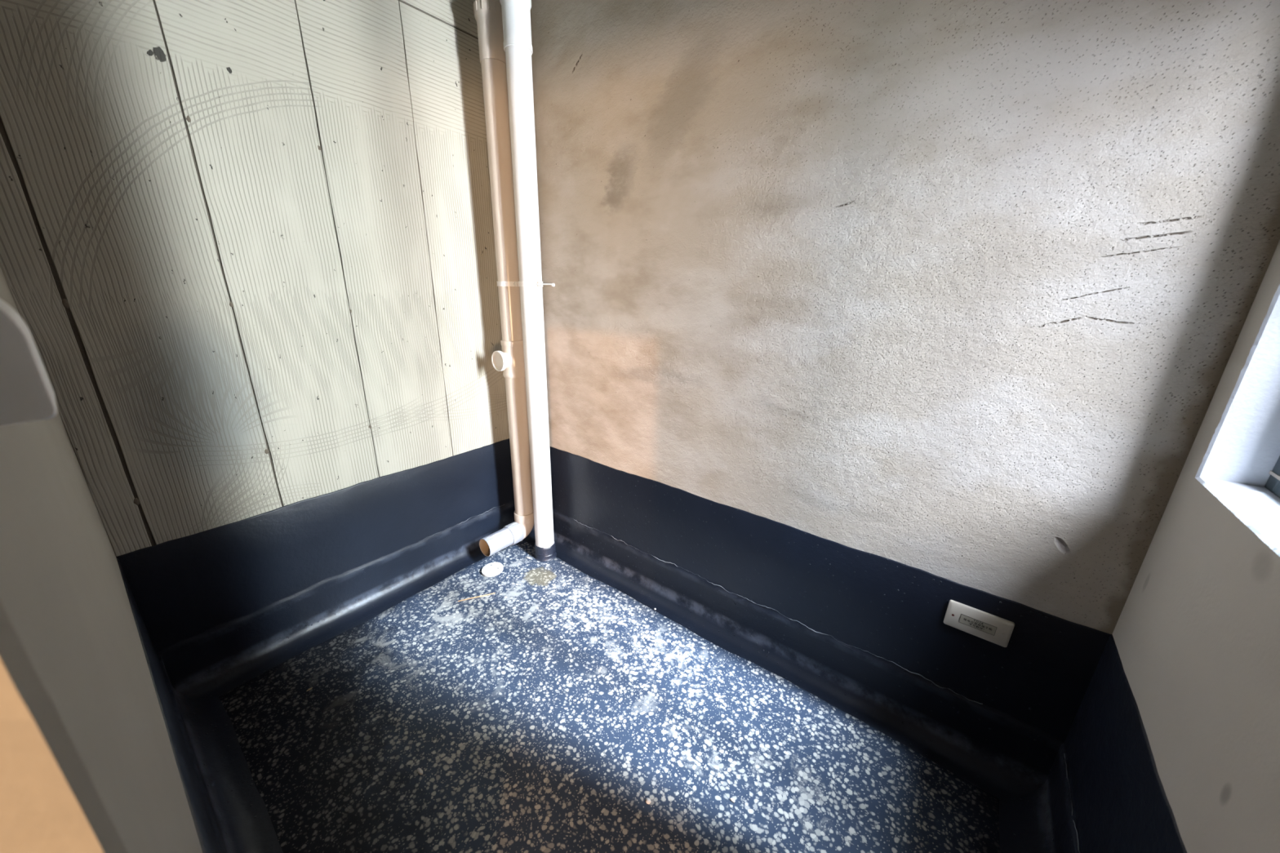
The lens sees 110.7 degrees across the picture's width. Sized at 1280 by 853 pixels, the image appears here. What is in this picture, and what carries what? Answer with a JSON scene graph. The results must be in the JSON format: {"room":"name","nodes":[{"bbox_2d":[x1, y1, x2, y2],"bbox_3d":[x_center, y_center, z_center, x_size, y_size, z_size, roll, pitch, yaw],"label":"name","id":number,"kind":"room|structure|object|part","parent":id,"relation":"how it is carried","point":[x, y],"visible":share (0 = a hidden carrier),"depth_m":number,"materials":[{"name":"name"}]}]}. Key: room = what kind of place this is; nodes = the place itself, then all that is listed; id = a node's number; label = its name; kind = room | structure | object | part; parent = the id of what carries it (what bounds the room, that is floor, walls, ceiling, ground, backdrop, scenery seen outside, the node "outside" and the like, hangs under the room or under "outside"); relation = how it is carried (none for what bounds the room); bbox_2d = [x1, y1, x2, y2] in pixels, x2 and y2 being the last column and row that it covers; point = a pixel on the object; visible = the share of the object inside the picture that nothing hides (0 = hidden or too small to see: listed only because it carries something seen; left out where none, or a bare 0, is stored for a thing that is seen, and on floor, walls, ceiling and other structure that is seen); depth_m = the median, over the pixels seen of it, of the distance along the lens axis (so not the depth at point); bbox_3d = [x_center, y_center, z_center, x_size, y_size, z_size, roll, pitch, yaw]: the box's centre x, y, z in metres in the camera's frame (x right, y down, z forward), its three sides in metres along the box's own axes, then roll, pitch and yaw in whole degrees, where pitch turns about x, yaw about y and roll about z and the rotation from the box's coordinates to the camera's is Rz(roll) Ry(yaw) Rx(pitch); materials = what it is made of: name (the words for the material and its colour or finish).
{"room":"utility room","nodes":[
{"label":"utility room","id":0,"kind":"room"},
{"bbox_2d":[0,266,202,852],"bbox_3d":[-0.787,-0.040,0.423,3.063,2.920,0.200,14,22,35],"label":"wall","id":1,"kind":"structure","parent":0,"point":[88,764],"depth_m":0.36,"materials":[{"name":"paint"}]},
{"bbox_2d":[0,298,57,426],"bbox_3d":[-0.495,-0.057,0.340,0.086,0.098,0.038,14,22,35],"label":"dispenser","id":2,"kind":"object","parent":1,"relation":"attached to","point":[27,394],"visible":1,"depth_m":0.33,"materials":[{"name":"white plastic"}]},
{"bbox_2d":[116,557,283,852],"bbox_3d":[-1.043,0.921,1.133,1.822,0.648,0.120,14,22,35],"label":"baseboard","id":3,"kind":"structure","parent":1,"relation":"attached to","point":[229,815],"depth_m":1.36,"materials":[{"name":"rubber"}]},
{"bbox_2d":[0,0,509,556],"bbox_3d":[-1.284,-0.566,2.038,0.202,2.920,1.889,14,22,35],"label":"wall","id":4,"kind":"structure","parent":0,"point":[247,260],"depth_m":1.63,"materials":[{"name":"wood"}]},
{"bbox_3d":[-1.759,-0.231,1.335,0.006,2.652,0.089,14,22,35],"label":"panel","id":5,"kind":"part","parent":4,"relation":"part of","materials":[{"name":"concrete"}]},
{"bbox_3d":[-1.614,-0.286,1.515,0.006,2.652,0.374,14,22,35],"label":"panel","id":6,"kind":"part","parent":4,"relation":"part of","materials":[{"name":"concrete"}]},
{"bbox_3d":[-1.382,-0.374,1.804,0.006,2.652,0.385,14,22,35],"label":"panel","id":7,"kind":"part","parent":4,"relation":"part of","materials":[{"name":"concrete"}]},
{"bbox_2d":[115,438,515,697],"bbox_3d":[-1.238,0.570,2.216,0.123,0.649,1.687,14,22,35],"label":"baseboard","id":8,"kind":"structure","parent":4,"relation":"attached to","point":[222,607],"depth_m":1.98,"materials":[{"name":"rubber"}]},
{"bbox_3d":[-1.146,-0.463,2.097,0.006,2.652,0.387,14,22,35],"label":"panel","id":9,"kind":"part","parent":4,"relation":"part of","materials":[{"name":"concrete"}]},
{"bbox_3d":[-0.865,-1.943,1.970,0.006,0.240,0.448,14,22,35],"label":"panel","id":10,"kind":"part","parent":4,"relation":"part of","materials":[{"name":"concrete"}]},
{"bbox_3d":[-0.891,-0.559,2.413,0.006,2.652,0.448,14,22,35],"label":"panel","id":11,"kind":"part","parent":4,"relation":"part of","materials":[{"name":"concrete"}]},
{"bbox_2d":[218,539,999,852],"bbox_3d":[-0.240,1.204,1.605,3.063,0.150,2.087,14,22,35],"label":"floor","id":12,"kind":"structure","parent":0,"point":[542,713],"depth_m":1.58,"materials":[{"name":"blue rubber"}]},
{"bbox_2d":[417,768,422,775],"bbox_3d":[-0.735,1.152,1.477,0.030,0.010,0.013,14,22,35],"label":"crumb","id":13,"kind":"object","parent":12,"relation":"on","point":[420,771],"visible":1,"depth_m":1.47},
{"bbox_2d":[457,592,495,601],"bbox_3d":[-0.848,0.888,2.300,0.182,0.005,0.006,-6,19,-21],"label":"wooden stick","id":14,"kind":"object","parent":12,"relation":"on","point":[493,593],"visible":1,"depth_m":2.30,"materials":[{"name":"brown wood"}]},
{"bbox_2d":[481,562,503,577],"bbox_3d":[-0.838,0.813,2.513,0.119,0.020,0.119,-2,18,-8],"label":"plastic lid","id":15,"kind":"object","parent":12,"relation":"on","point":[493,569],"visible":1,"depth_m":2.51,"materials":[{"name":"white plastic"}]},
{"bbox_2d":[645,798,651,804],"bbox_3d":[0.026,1.190,1.405,0.016,0.010,0.018,-10,21,-31],"label":"crumb","id":16,"kind":"object","parent":12,"relation":"on","point":[647,800],"visible":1,"depth_m":1.40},
{"bbox_2d":[530,0,1279,634],"bbox_3d":[0.364,-0.475,1.853,2.664,2.920,0.200,14,22,35],"label":"wall","id":17,"kind":"structure","parent":0,"point":[964,292],"depth_m":1.35,"materials":[{"name":"paint"}]},
{"bbox_2d":[472,0,533,556],"bbox_3d":[-0.723,-0.661,2.256,0.140,2.852,0.435,14,22,35],"label":"pipe","id":18,"kind":"object","parent":17,"relation":"attached to","point":[487,13],"visible":0.9,"depth_m":2.22,"materials":[{"name":"beige plastic"}]},
{"bbox_2d":[479,521,524,556],"bbox_3d":[-0.811,0.662,2.594,0.123,0.123,0.229,14,22,35],"label":"outlet","id":19,"kind":"object","parent":18,"relation":"attached to","point":[513,533],"depth_m":2.56,"materials":[{"name":"white plastic"}]},
{"bbox_2d":[499,0,556,561],"bbox_3d":[-0.519,-0.621,2.253,0.138,2.919,0.210,14,22,35],"label":"drain pipe","id":20,"kind":"object","parent":17,"relation":"attached to","point":[516,14],"visible":1,"depth_m":2.11,"materials":[{"name":"white plastic"}]},
{"bbox_2d":[523,446,1110,799],"bbox_3d":[0.245,0.643,2.077,2.663,0.648,0.121,14,22,35],"label":"baseboard","id":21,"kind":"structure","parent":17,"relation":"attached to","point":[865,634],"depth_m":1.73,"materials":[{"name":"rubber"}]},
{"bbox_2d":[943,600,1014,647],"bbox_3d":[1.108,0.646,1.451,0.172,0.095,0.019,15,22,35],"label":"electrical outlet","id":22,"kind":"object","parent":17,"relation":"attached to","point":[995,629],"visible":1,"depth_m":1.44,"materials":[{"name":"beige plastic"}]},
{"bbox_2d":[1112,240,1279,852],"bbox_3d":[0.986,0.009,0.378,0.223,2.920,1.900,14,22,35],"label":"wall","id":23,"kind":"structure","parent":0,"point":[1196,633],"depth_m":0.88,"materials":[{"name":"grey paint"}]},
{"bbox_2d":[999,634,1186,852],"bbox_3d":[0.774,1.078,0.750,0.120,0.648,1.687,14,22,35],"label":"baseboard","id":24,"kind":"structure","parent":23,"relation":"attached to","point":[1103,791],"depth_m":1.14,"materials":[{"name":"rubber"}]},
{"bbox_3d":[1.211,0.176,0.840,0.113,0.009,0.420,14,22,35],"label":"sill","id":25,"kind":"part","parent":23,"relation":"part of","materials":[{"name":"white paint"}]},
{"bbox_2d":[1264,456,1279,497],"bbox_3d":[1.275,-0.276,0.649,0.062,0.972,0.416,14,22,35],"label":"window","id":26,"kind":"structure","parent":23,"relation":"in","point":[1273,484],"depth_m":0.94,"materials":[{"name":"grey metal"}]}
]}

